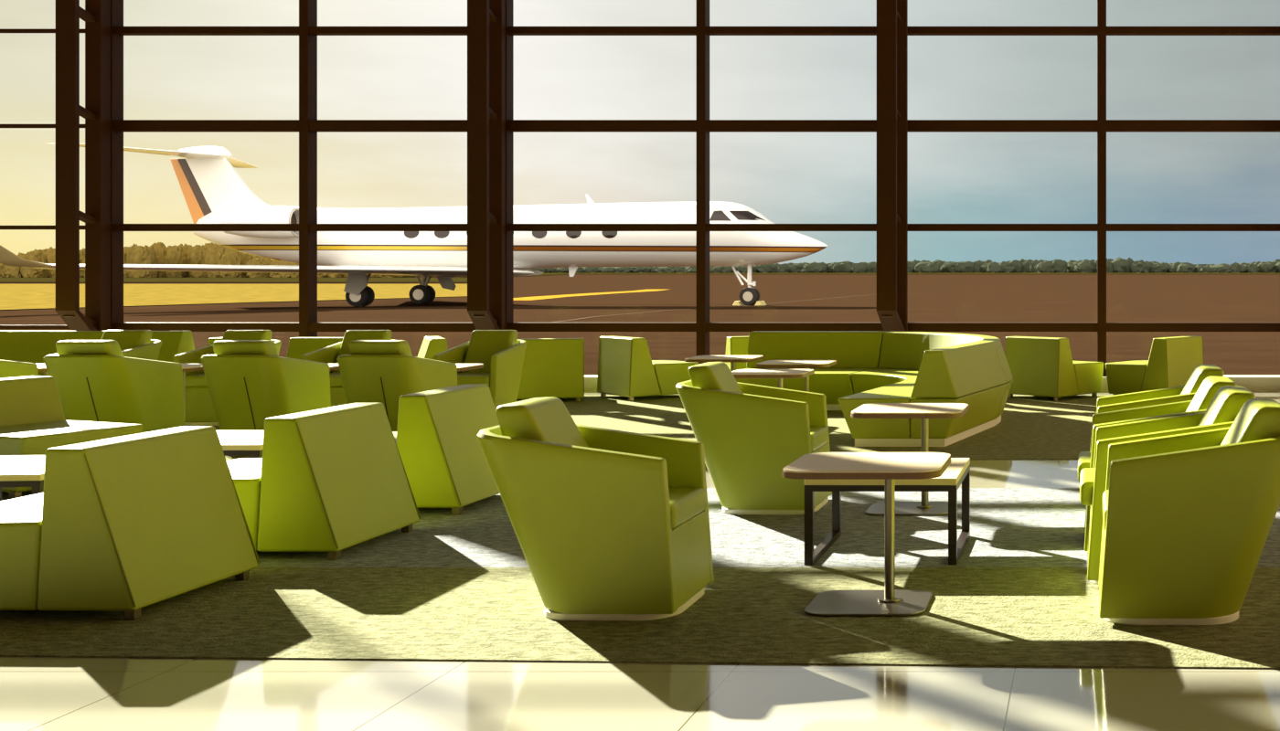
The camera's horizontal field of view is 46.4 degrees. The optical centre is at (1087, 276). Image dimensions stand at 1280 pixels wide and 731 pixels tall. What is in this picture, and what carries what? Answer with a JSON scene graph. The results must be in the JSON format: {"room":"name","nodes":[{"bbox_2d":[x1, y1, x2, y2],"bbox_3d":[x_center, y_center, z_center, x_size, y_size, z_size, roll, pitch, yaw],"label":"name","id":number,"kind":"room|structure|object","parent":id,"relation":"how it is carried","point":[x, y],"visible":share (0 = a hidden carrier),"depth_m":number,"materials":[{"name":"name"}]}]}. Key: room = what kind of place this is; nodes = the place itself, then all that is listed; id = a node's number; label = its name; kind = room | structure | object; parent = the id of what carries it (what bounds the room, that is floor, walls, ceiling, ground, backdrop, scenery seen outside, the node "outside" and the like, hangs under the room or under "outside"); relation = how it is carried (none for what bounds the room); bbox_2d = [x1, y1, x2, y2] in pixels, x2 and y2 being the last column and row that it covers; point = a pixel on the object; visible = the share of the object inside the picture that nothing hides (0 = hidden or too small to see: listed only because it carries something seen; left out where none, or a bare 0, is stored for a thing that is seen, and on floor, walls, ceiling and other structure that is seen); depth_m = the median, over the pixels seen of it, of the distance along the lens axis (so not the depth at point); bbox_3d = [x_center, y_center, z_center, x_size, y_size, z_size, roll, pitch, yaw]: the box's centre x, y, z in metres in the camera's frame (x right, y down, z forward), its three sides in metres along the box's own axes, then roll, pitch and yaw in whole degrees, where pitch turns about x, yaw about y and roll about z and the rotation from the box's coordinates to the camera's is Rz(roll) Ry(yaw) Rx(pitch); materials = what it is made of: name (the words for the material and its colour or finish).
{"room":"airport terminal","nodes":[
{"label":"airport terminal","id":0,"kind":"room"},
{"bbox_2d":[0,391,1279,730],"bbox_3d":[-12.500,1.550,2.550,43.000,0.300,29.100,0,0,0],"label":"floor","id":1,"kind":"structure","parent":0,"point":[37,694],"depth_m":4.60,"materials":[{"name":"beige tile"}]},
{"bbox_2d":[55,0,110,330],"bbox_3d":[-12.010,-5.697,16.450,0.230,14.185,0.690,0,0,0],"label":"column","id":2,"kind":"structure","parent":1,"relation":"on","point":[96,15],"depth_m":16.33,"materials":[{"name":"brown metal"}]},
{"bbox_2d":[467,0,505,330],"bbox_3d":[-7.177,-5.697,16.450,0.230,14.185,0.690,0,0,0],"label":"column","id":3,"kind":"structure","parent":1,"relation":"on","point":[485,18],"depth_m":16.14,"materials":[{"name":"brown metal"}]},
{"bbox_2d":[0,567,1279,669],"bbox_3d":[-6.400,1.397,5.675,19.200,0.006,1.770,0,0,0],"label":"carpet","id":4,"kind":"object","parent":1,"relation":"on","point":[1018,617],"visible":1,"depth_m":5.42,"materials":[{"name":"carpet fabric"}]},
{"bbox_2d":[0,426,260,620],"bbox_3d":[-4.328,1.044,5.930,0.998,0.700,0.840,0,0,0],"label":"seat","id":5,"kind":"object","parent":4,"relation":"on","point":[129,524],"visible":1,"depth_m":5.64,"materials":[{"name":"green fabric"}]},
{"bbox_2d":[477,396,714,621],"bbox_3d":[-2.090,0.962,5.830,0.839,0.865,0.600,0,0,0],"label":"armchair","id":6,"kind":"object","parent":4,"relation":"on","point":[608,525],"visible":1,"depth_m":5.53,"materials":[{"name":"green leather"}]},
{"bbox_2d":[495,396,588,447],"bbox_3d":[-2.263,0.747,5.830,0.355,0.435,0.432,0,0,0],"label":"cushion","id":7,"kind":"object","parent":6,"relation":"on","point":[548,419],"depth_m":5.72,"materials":[{"name":"green leather"}]},
{"bbox_2d":[668,487,704,529],"bbox_3d":[-1.989,0.987,5.830,0.602,0.110,0.472,0,0,0],"label":"seat cushion","id":8,"kind":"object","parent":6,"relation":"on","point":[687,505],"depth_m":5.83,"materials":[{"name":"green fabric"}]},
{"bbox_2d":[782,452,951,617],"bbox_3d":[-0.925,1.090,5.820,0.650,0.608,0.600,0,0,0],"label":"table","id":9,"kind":"object","parent":4,"relation":"on","point":[889,467],"visible":1,"depth_m":5.79,"materials":[{"name":"beige laminate"}]},
{"bbox_2d":[1079,385,1255,584],"bbox_3d":[0.399,0.962,6.440,0.872,0.865,0.600,0,0,0],"label":"armchair","id":10,"kind":"object","parent":4,"relation":"on","point":[1228,401],"visible":0.36,"depth_m":6.23,"materials":[{"name":"green leather"}]},
{"bbox_2d":[1079,468,1095,505],"bbox_3d":[0.289,0.987,6.440,0.652,0.110,0.472,0,0,0],"label":"seat cushion","id":11,"kind":"object","parent":10,"relation":"on","point":[1087,474],"depth_m":6.21,"materials":[{"name":"green fabric"}]},
{"bbox_2d":[1197,385,1255,426],"bbox_3d":[0.588,0.747,6.440,0.355,0.435,0.432,0,0,0],"label":"cushion","id":12,"kind":"object","parent":10,"relation":"on","point":[1228,401],"depth_m":6.25,"materials":[{"name":"green leather"}]},
{"bbox_2d":[1098,398,1279,625],"bbox_3d":[0.465,0.962,5.760,0.839,0.865,0.600,0,0,0],"label":"armchair","id":13,"kind":"object","parent":4,"relation":"on","point":[1189,518],"visible":1,"depth_m":5.46,"materials":[{"name":"green leather"}]},
{"bbox_2d":[1102,490,1108,531],"bbox_3d":[0.364,0.987,5.760,0.602,0.110,0.472,0,0,0],"label":"seat cushion","id":14,"kind":"object","parent":13,"relation":"on","point":[1105,495],"depth_m":5.66,"materials":[{"name":"green fabric"}]},
{"bbox_2d":[1220,398,1279,445],"bbox_3d":[0.638,0.747,5.760,0.355,0.435,0.432,0,0,0],"label":"cushion","id":15,"kind":"object","parent":13,"relation":"on","point":[1258,419],"depth_m":5.57,"materials":[{"name":"green leather"}]},
{"bbox_2d":[1,488,1279,567],"bbox_3d":[-6.400,1.397,7.780,19.200,0.006,2.440,0,0,0],"label":"carpet","id":16,"kind":"object","parent":1,"relation":"on","point":[1010,528],"visible":0.2,"depth_m":7.25,"materials":[{"name":"beige carpet"}]},
{"bbox_2d":[0,455,45,501],"bbox_3d":[-5.550,1.185,7.100,0.732,0.418,0.750,0,0,-4],"label":"coffee table","id":17,"kind":"object","parent":16,"relation":"on","point":[16,471],"visible":0.27,"depth_m":6.83,"materials":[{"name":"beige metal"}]},
{"bbox_2d":[216,430,263,458],"bbox_3d":[-5.150,1.185,8.300,0.732,0.418,0.750,0,0,0],"label":"coffee table","id":18,"kind":"object","parent":16,"relation":"on","point":[233,442],"visible":0.13,"depth_m":8.02,"materials":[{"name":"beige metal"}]},
{"bbox_2d":[226,403,420,560],"bbox_3d":[-4.158,1.044,7.110,0.998,0.700,0.840,0,0,0],"label":"seat","id":19,"kind":"object","parent":16,"relation":"on","point":[332,480],"visible":0.77,"depth_m":6.81,"materials":[{"name":"green fabric"}]},
{"bbox_2d":[392,384,500,514],"bbox_3d":[-4.138,1.044,8.380,0.998,0.700,0.840,0,0,0],"label":"seat","id":20,"kind":"object","parent":16,"relation":"on","point":[444,462],"visible":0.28,"depth_m":8.02,"materials":[{"name":"green fabric"}]},
{"bbox_2d":[675,362,831,514],"bbox_3d":[-2.015,0.962,8.290,0.839,0.865,0.600,0,0,0],"label":"armchair","id":21,"kind":"object","parent":16,"relation":"on","point":[749,433],"visible":0.91,"depth_m":7.99,"materials":[{"name":"green leather"}]},
{"bbox_2d":[688,362,743,393],"bbox_3d":[-2.188,0.747,8.290,0.355,0.435,0.432,0,0,0],"label":"cushion","id":22,"kind":"object","parent":21,"relation":"on","point":[718,376],"depth_m":8.12,"materials":[{"name":"green fabric"}]},
{"bbox_2d":[810,426,827,452],"bbox_3d":[-1.914,0.987,8.290,0.602,0.110,0.472,0,0,0],"label":"seat cushion","id":23,"kind":"object","parent":21,"relation":"on","point":[818,435],"depth_m":8.27,"materials":[{"name":"green fabric"}]},
{"bbox_2d":[804,458,970,565],"bbox_3d":[-1.000,1.185,6.980,0.732,0.418,0.750,0,0,0],"label":"coffee table","id":24,"kind":"object","parent":16,"relation":"on","point":[957,473],"visible":0.67,"depth_m":6.61,"materials":[{"name":"black metal"}]},
{"bbox_2d":[850,403,968,515],"bbox_3d":[-1.055,1.090,8.180,0.650,0.608,0.600,0,0,0],"label":"table","id":25,"kind":"object","parent":16,"relation":"on","point":[924,411],"visible":0.98,"depth_m":8.10,"materials":[{"name":"wood"}]},
{"bbox_2d":[1077,376,1237,553],"bbox_3d":[0.384,0.962,7.080,0.872,0.865,0.600,0,0,0],"label":"armchair","id":26,"kind":"object","parent":16,"relation":"on","point":[1209,388],"visible":0.25,"depth_m":7.09,"materials":[{"name":"green leather"}]},
{"bbox_2d":[1077,451,1091,482],"bbox_3d":[0.274,0.987,7.080,0.652,0.110,0.472,0,0,0],"label":"seat cushion","id":27,"kind":"object","parent":26,"relation":"on","point":[1083,457],"depth_m":6.90,"materials":[{"name":"green fabric"}]},
{"bbox_2d":[1185,376,1237,412],"bbox_3d":[0.573,0.747,7.080,0.355,0.435,0.432,0,0,0],"label":"cushion","id":28,"kind":"object","parent":26,"relation":"on","point":[1210,386],"depth_m":6.91,"materials":[{"name":"green leather"}]},
{"bbox_2d":[1096,364,1224,413],"bbox_3d":[0.430,0.962,8.050,0.839,0.865,0.600,0,0,0],"label":"armchair","id":29,"kind":"object","parent":16,"relation":"on","point":[1200,372],"visible":0.16,"depth_m":7.88,"materials":[{"name":"green leather"}]},
{"bbox_2d":[1180,364,1224,394],"bbox_3d":[0.603,0.747,8.050,0.355,0.435,0.432,0,0,0],"label":"cushion","id":30,"kind":"object","parent":29,"relation":"on","point":[1200,372],"depth_m":7.87,"materials":[{"name":"green fabric"}]},
{"bbox_2d":[211,395,1108,461],"bbox_3d":[-7.340,1.397,12.500,17.320,0.006,7.000,0,0,0],"label":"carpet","id":31,"kind":"object","parent":1,"relation":"on","point":[1029,427],"visible":0.02,"depth_m":12.79,"materials":[{"name":"beige carpet"}]},
{"bbox_2d":[0,360,38,378],"bbox_3d":[-8.870,0.944,10.820,0.600,0.900,0.839,0,0,0],"label":"armchair","id":32,"kind":"object","parent":31,"relation":"on","point":[7,368],"visible":0.14,"depth_m":10.97,"materials":[{"name":"green fabric"}]},
{"bbox_2d":[36,363,48,376],"bbox_3d":[-9.200,1.090,12.000,0.650,0.608,0.600,0,0,0],"label":"table","id":33,"kind":"object","parent":31,"relation":"on","point":[41,368],"visible":0.06,"depth_m":11.85,"materials":[{"name":"wood"}]},
{"bbox_2d":[0,375,143,499],"bbox_3d":[-6.988,1.044,9.024,1.073,0.700,0.800,0,0,17],"label":"seat","id":34,"kind":"object","parent":31,"relation":"on","point":[33,421],"visible":0.49,"depth_m":9.11,"materials":[{"name":"green leather"}]},
{"bbox_2d":[0,330,194,376],"bbox_3d":[-11.775,1.002,15.450,3.650,0.785,0.993,0,0,0],"label":"bench sofa","id":35,"kind":"object","parent":31,"relation":"on","point":[27,346],"visible":0.15,"depth_m":15.04,"materials":[{"name":"green leather"}]},
{"bbox_2d":[53,330,161,361],"bbox_3d":[-9.420,0.962,13.180,0.600,0.865,0.839,0,0,0],"label":"armchair","id":36,"kind":"object","parent":31,"relation":"on","point":[135,344],"visible":0.16,"depth_m":13.36,"materials":[{"name":"green fabric"}]},
{"bbox_2d":[100,330,152,351],"bbox_3d":[-9.420,0.747,13.353,0.432,0.435,0.355,0,0,0],"label":"cushion","id":37,"kind":"object","parent":36,"relation":"on","point":[126,339],"depth_m":13.37,"materials":[{"name":"green fabric"}]},
{"bbox_2d":[42,340,184,433],"bbox_3d":[-7.690,0.944,10.820,0.600,0.900,0.839,0,0,0],"label":"armchair","id":38,"kind":"object","parent":31,"relation":"on","point":[94,379],"visible":0.61,"depth_m":10.54,"materials":[{"name":"green leather"}]},
{"bbox_2d":[55,340,123,356],"bbox_3d":[-7.690,0.721,10.647,0.432,0.452,0.355,0,0,0],"label":"cushion","id":39,"kind":"object","parent":38,"relation":"on","point":[107,347],"depth_m":10.48,"materials":[{"name":"green fabric"}]},
{"bbox_2d":[181,363,203,409],"bbox_3d":[-8.020,1.090,12.000,0.650,0.608,0.600,0,0,0],"label":"table","id":40,"kind":"object","parent":31,"relation":"on","point":[186,368],"visible":0.12,"depth_m":11.97,"materials":[{"name":"wood"}]},
{"bbox_2d":[207,337,222,345],"bbox_3d":[-9.452,1.044,15.750,0.858,0.700,0.800,0,0,0],"label":"seat","id":41,"kind":"object","parent":31,"relation":"on","point":[210,341],"visible":0.06,"depth_m":15.35,"materials":[{"name":"green fabric"}]},
{"bbox_2d":[173,330,281,426],"bbox_3d":[-8.240,0.962,13.180,0.600,0.865,0.839,0,0,0],"label":"armchair","id":42,"kind":"object","parent":31,"relation":"on","point":[199,410],"visible":0.23,"depth_m":12.78,"materials":[{"name":"green fabric"}]},
{"bbox_2d":[184,373,208,387],"bbox_3d":[-8.240,0.987,13.079,0.472,0.110,0.602,0,0,0],"label":"seat cushion","id":43,"kind":"object","parent":42,"relation":"on","point":[191,380],"depth_m":12.78,"materials":[{"name":"green fabric"}]},
{"bbox_2d":[222,330,272,341],"bbox_3d":[-8.240,0.747,13.353,0.432,0.435,0.355,0,0,0],"label":"cushion","id":44,"kind":"object","parent":42,"relation":"on","point":[229,335],"depth_m":13.38,"materials":[{"name":"green fabric"}]},
{"bbox_2d":[200,340,330,430],"bbox_3d":[-6.490,0.944,10.820,0.600,0.900,0.839,0,0,0],"label":"armchair","id":45,"kind":"object","parent":31,"relation":"on","point":[249,384],"visible":0.73,"depth_m":10.53,"materials":[{"name":"green leather"}]},
{"bbox_2d":[213,340,277,356],"bbox_3d":[-6.490,0.721,10.647,0.432,0.452,0.355,0,0,0],"label":"cushion","id":46,"kind":"object","parent":45,"relation":"on","point":[264,347],"depth_m":10.48,"materials":[{"name":"green fabric"}]},
{"bbox_2d":[286,337,343,359],"bbox_3d":[-8.550,1.044,15.698,0.840,0.700,0.998,0,0,0],"label":"seat","id":47,"kind":"object","parent":31,"relation":"on","point":[298,346],"visible":0.06,"depth_m":15.38,"materials":[{"name":"green fabric"}]},
{"bbox_2d":[328,363,339,371],"bbox_3d":[-6.880,1.090,12.000,0.650,0.608,0.600,0,0,0],"label":"table","id":48,"kind":"object","parent":31,"relation":"on","point":[332,367],"visible":0.02,"depth_m":11.97,"materials":[{"name":"metal"}]},
{"bbox_2d":[299,330,392,406],"bbox_3d":[-7.060,0.962,13.180,0.600,0.865,0.839,0,0,0],"label":"armchair","id":49,"kind":"object","parent":31,"relation":"on","point":[328,355],"visible":0.21,"depth_m":13.22,"materials":[{"name":"green leather"}]},
{"bbox_2d":[329,373,343,387],"bbox_3d":[-7.060,0.987,13.079,0.472,0.110,0.602,0,0,0],"label":"seat cushion","id":50,"kind":"object","parent":49,"relation":"on","point":[336,380],"depth_m":12.78,"materials":[{"name":"green fabric"}]},
{"bbox_2d":[332,330,392,373],"bbox_3d":[-7.060,0.747,13.353,0.432,0.435,0.355,0,0,0],"label":"cushion","id":51,"kind":"object","parent":49,"relation":"on","point":[341,348],"depth_m":13.37,"materials":[{"name":"green leather"}]},
{"bbox_2d":[336,340,457,431],"bbox_3d":[-5.450,0.944,10.820,0.600,0.900,0.839,0,0,0],"label":"armchair","id":52,"kind":"object","parent":31,"relation":"on","point":[374,371],"visible":0.43,"depth_m":10.49,"materials":[{"name":"green leather"}]},
{"bbox_2d":[349,340,412,356],"bbox_3d":[-5.450,0.721,10.647,0.432,0.452,0.355,0,0,0],"label":"cushion","id":53,"kind":"object","parent":52,"relation":"on","point":[401,347],"depth_m":10.48,"materials":[{"name":"green leather"}]},
{"bbox_2d":[417,336,447,359],"bbox_3d":[-7.188,1.044,15.599,0.998,0.700,0.840,0,0,-30],"label":"seat","id":54,"kind":"object","parent":31,"relation":"on","point":[431,346],"visible":0.14,"depth_m":15.14,"materials":[{"name":"green fabric"}]},
{"bbox_2d":[455,363,483,372],"bbox_3d":[-5.710,1.090,12.000,0.650,0.608,0.600,0,0,0],"label":"table","id":55,"kind":"object","parent":31,"relation":"on","point":[460,367],"visible":0.19,"depth_m":12.01,"materials":[{"name":"wood"}]},
{"bbox_2d":[432,330,526,409],"bbox_3d":[-5.820,0.962,13.180,0.600,0.865,0.839,0,0,0],"label":"armchair","id":56,"kind":"object","parent":31,"relation":"on","point":[502,355],"visible":0.67,"depth_m":13.20,"materials":[{"name":"green fabric"}]},
{"bbox_2d":[457,373,490,386],"bbox_3d":[-5.820,0.987,13.079,0.472,0.110,0.602,0,0,0],"label":"seat cushion","id":57,"kind":"object","parent":56,"relation":"on","point":[463,378],"depth_m":12.78,"materials":[{"name":"green fabric"}]},
{"bbox_2d":[461,330,517,373],"bbox_3d":[-5.820,0.747,13.353,0.432,0.435,0.355,0,0,0],"label":"cushion","id":58,"kind":"object","parent":56,"relation":"on","point":[483,344],"depth_m":13.32,"materials":[{"name":"green leather"}]},
{"bbox_2d":[517,338,584,402],"bbox_3d":[-6.106,1.044,15.462,0.800,0.700,0.859,0,0,-20],"label":"seat","id":59,"kind":"object","parent":31,"relation":"on","point":[551,367],"visible":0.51,"depth_m":15.11,"materials":[{"name":"green fabric"}]},
{"bbox_2d":[597,336,698,401],"bbox_3d":[-5.067,1.044,15.803,0.858,0.700,0.800,0,0,-45],"label":"seat","id":60,"kind":"object","parent":31,"relation":"on","point":[626,368],"visible":0.85,"depth_m":15.46,"materials":[{"name":"green leather"}]},
{"bbox_2d":[684,355,763,379],"bbox_3d":[-3.520,1.090,13.300,0.650,0.608,0.600,0,0,0],"label":"table","id":61,"kind":"object","parent":31,"relation":"on","point":[733,359],"visible":0.5,"depth_m":13.03,"materials":[{"name":"metal"}]},
{"bbox_2d":[725,336,749,371],"bbox_3d":[-3.914,1.044,16.131,0.800,0.700,0.858,0,0,-30],"label":"seat","id":62,"kind":"object","parent":31,"relation":"on","point":[735,346],"visible":0.06,"depth_m":15.64,"materials":[{"name":"green leather"}]},
{"bbox_2d":[731,369,814,388],"bbox_3d":[-2.620,1.090,11.300,0.650,0.608,0.600,0,0,0],"label":"table","id":63,"kind":"object","parent":31,"relation":"on","point":[780,374],"visible":0.48,"depth_m":11.07,"materials":[{"name":"wood"}]},
{"bbox_2d":[756,360,836,392],"bbox_3d":[-2.660,1.090,12.550,0.650,0.608,0.600,0,0,0],"label":"table","id":64,"kind":"object","parent":31,"relation":"on","point":[806,364],"visible":0.52,"depth_m":12.35,"materials":[{"name":"wood"}]},
{"bbox_2d":[736,330,1012,447],"bbox_3d":[-2.220,1.002,13.235,2.989,0.785,4.122,0,0,0],"label":"sofa","id":65,"kind":"object","parent":31,"relation":"on","point":[871,367],"visible":0.88,"depth_m":12.74,"materials":[{"name":"green leather"}]},
{"bbox_2d":[1004,336,1103,401],"bbox_3d":[-0.386,1.044,15.797,0.800,0.700,0.858,0,0,38],"label":"seat","id":66,"kind":"object","parent":31,"relation":"on","point":[1042,367],"visible":0.95,"depth_m":15.46,"materials":[{"name":"green leather"}]},
{"bbox_2d":[1105,335,1203,395],"bbox_3d":[0.769,1.044,15.786,0.858,0.700,0.800,0,0,35],"label":"seat","id":67,"kind":"object","parent":31,"relation":"on","point":[1171,362],"visible":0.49,"depth_m":15.46,"materials":[{"name":"green leather"}]},
{"bbox_2d":[876,0,907,331],"bbox_3d":[-2.314,-5.697,16.440,0.239,14.185,0.720,0,0,10],"label":"column","id":68,"kind":"structure","parent":1,"relation":"on","point":[891,15],"depth_m":16.10,"materials":[{"name":"brown metal"}]},
{"bbox_2d":[584,375,1279,391],"bbox_3d":[-12.500,1.315,16.830,43.000,0.170,0.340,0,0,0],"label":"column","id":69,"kind":"structure","parent":1,"relation":"on","point":[1252,383],"depth_m":16.66,"materials":[{"name":"white"}]},
{"bbox_2d":[0,28,85,329],"bbox_3d":[-13.250,-5.785,16.900,2.370,14.030,0.060,0,0,0],"label":"window","id":70,"kind":"structure","parent":69,"relation":"on","point":[2,30],"depth_m":16.88,"materials":[{"name":"brown metal"}]},
{"bbox_2d":[110,0,298,331],"bbox_3d":[-10.865,-5.785,16.900,2.400,14.030,0.200,0,0,0],"label":"window","id":71,"kind":"structure","parent":69,"relation":"on","point":[119,125],"depth_m":16.81,"materials":[{"name":"brown metal"}]},
{"bbox_2d":[298,0,476,337],"bbox_3d":[-8.449,-5.785,16.900,2.434,14.030,0.200,0,0,0],"label":"window","id":72,"kind":"structure","parent":69,"relation":"on","point":[309,125],"depth_m":16.81,"materials":[{"name":"brown metal"}]},
{"bbox_2d":[505,0,696,331],"bbox_3d":[-6.015,-5.785,16.900,2.434,14.030,0.200,0,0,0],"label":"window","id":73,"kind":"structure","parent":69,"relation":"on","point":[512,125],"depth_m":16.81,"materials":[{"name":"brown metal"}]},
{"bbox_2d":[696,0,883,364],"bbox_3d":[-3.576,-5.785,16.900,2.445,14.030,0.200,0,0,0],"label":"window","id":74,"kind":"structure","parent":69,"relation":"on","point":[705,125],"depth_m":16.81,"materials":[{"name":"brown metal"}]},
{"bbox_2d":[907,26,1097,331],"bbox_3d":[-1.120,-5.785,16.900,2.467,14.030,0.200,0,0,0],"label":"window","id":75,"kind":"structure","parent":69,"relation":"on","point":[913,125],"depth_m":16.81,"materials":[{"name":"brown metal"}]},
{"bbox_2d":[1097,0,1279,376],"bbox_3d":[1.325,-5.785,16.900,2.422,14.030,0.200,0,0,0],"label":"window","id":76,"kind":"structure","parent":69,"relation":"on","point":[1104,125],"depth_m":16.81,"materials":[{"name":"brown metal"}]},
{"label":"outside","id":77,"kind":"structure","parent":0,"visible":0},
{"bbox_2d":[0,274,563,282],"bbox_3d":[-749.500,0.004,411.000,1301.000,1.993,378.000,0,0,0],"label":"wing","id":78,"kind":"object","parent":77,"point":[48,279],"visible":0.3,"depth_m":262.44},
{"bbox_2d":[0,242,467,277],"bbox_3d":[-218.465,-2.971,345.113,149.550,11.608,27.668,0,0,0],"label":"trees","id":79,"kind":"object","parent":78,"relation":"on","point":[211,253],"visible":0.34,"depth_m":336.82,"materials":[{"name":"green plant"}]},
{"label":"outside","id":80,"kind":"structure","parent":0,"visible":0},
{"bbox_2d":[0,273,1279,375],"bbox_3d":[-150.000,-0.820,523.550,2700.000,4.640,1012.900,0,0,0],"label":"ground","id":81,"kind":"structure","parent":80,"point":[958,297],"depth_m":60.01,"materials":[{"name":"soil"}]},
{"bbox_2d":[0,284,467,309],"bbox_3d":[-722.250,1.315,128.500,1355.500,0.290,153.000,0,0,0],"label":"grass field","id":82,"kind":"structure","parent":81,"relation":"on","point":[12,296],"depth_m":111.94,"materials":[{"name":"yellow plant"}]},
{"bbox_2d":[0,143,827,307],"bbox_3d":[-30.583,-2.575,70.000,34.567,8.150,31.769,0,0,0],"label":"jet","id":83,"kind":"object","parent":81,"relation":"on","point":[214,192],"visible":0.76,"depth_m":68.70,"materials":[{"name":"paint"}]},
{"bbox_2d":[513,289,664,300],"bbox_3d":[-55.127,1.488,149.317,42.346,0.001,132.537,0,0,0],"label":"painted line","id":84,"kind":"structure","parent":81,"relation":"on","point":[639,291],"depth_m":103.81,"materials":[{"name":"yellow paint"}]},
{"bbox_2d":[732,300,744,305],"bbox_3d":[-17.827,1.390,69.950,0.369,0.220,1.000,0,0,0],"label":"chock","id":85,"kind":"object","parent":81,"relation":"on","point":[738,303],"visible":0.84,"depth_m":69.45,"materials":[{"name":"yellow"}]},
{"bbox_2d":[552,291,936,322],"bbox_3d":[-15.698,1.488,87.013,5.140,0.001,90.724,0,0,0],"label":"painted line","id":86,"kind":"structure","parent":81,"relation":"on","point":[934,292],"depth_m":56.51,"materials":[{"name":"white paint"}]},
{"bbox_2d":[755,300,766,305],"bbox_3d":[-16.707,1.390,69.950,0.369,0.220,1.000,0,0,0],"label":"chock","id":87,"kind":"object","parent":81,"relation":"on","point":[760,303],"visible":0.97,"depth_m":69.57,"materials":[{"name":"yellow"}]},
{"bbox_3d":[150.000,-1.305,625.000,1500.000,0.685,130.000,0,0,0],"label":"grass edge","id":88,"kind":"structure","parent":81,"relation":"on","visible":0},
{"bbox_2d":[530,257,1279,274],"bbox_3d":[-70.820,-3.979,649.195,437.437,9.518,52.467,0,0,0],"label":"treeline","id":89,"kind":"object","parent":88,"relation":"on","point":[1119,266],"visible":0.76,"depth_m":631.87,"materials":[{"name":"green plant"}]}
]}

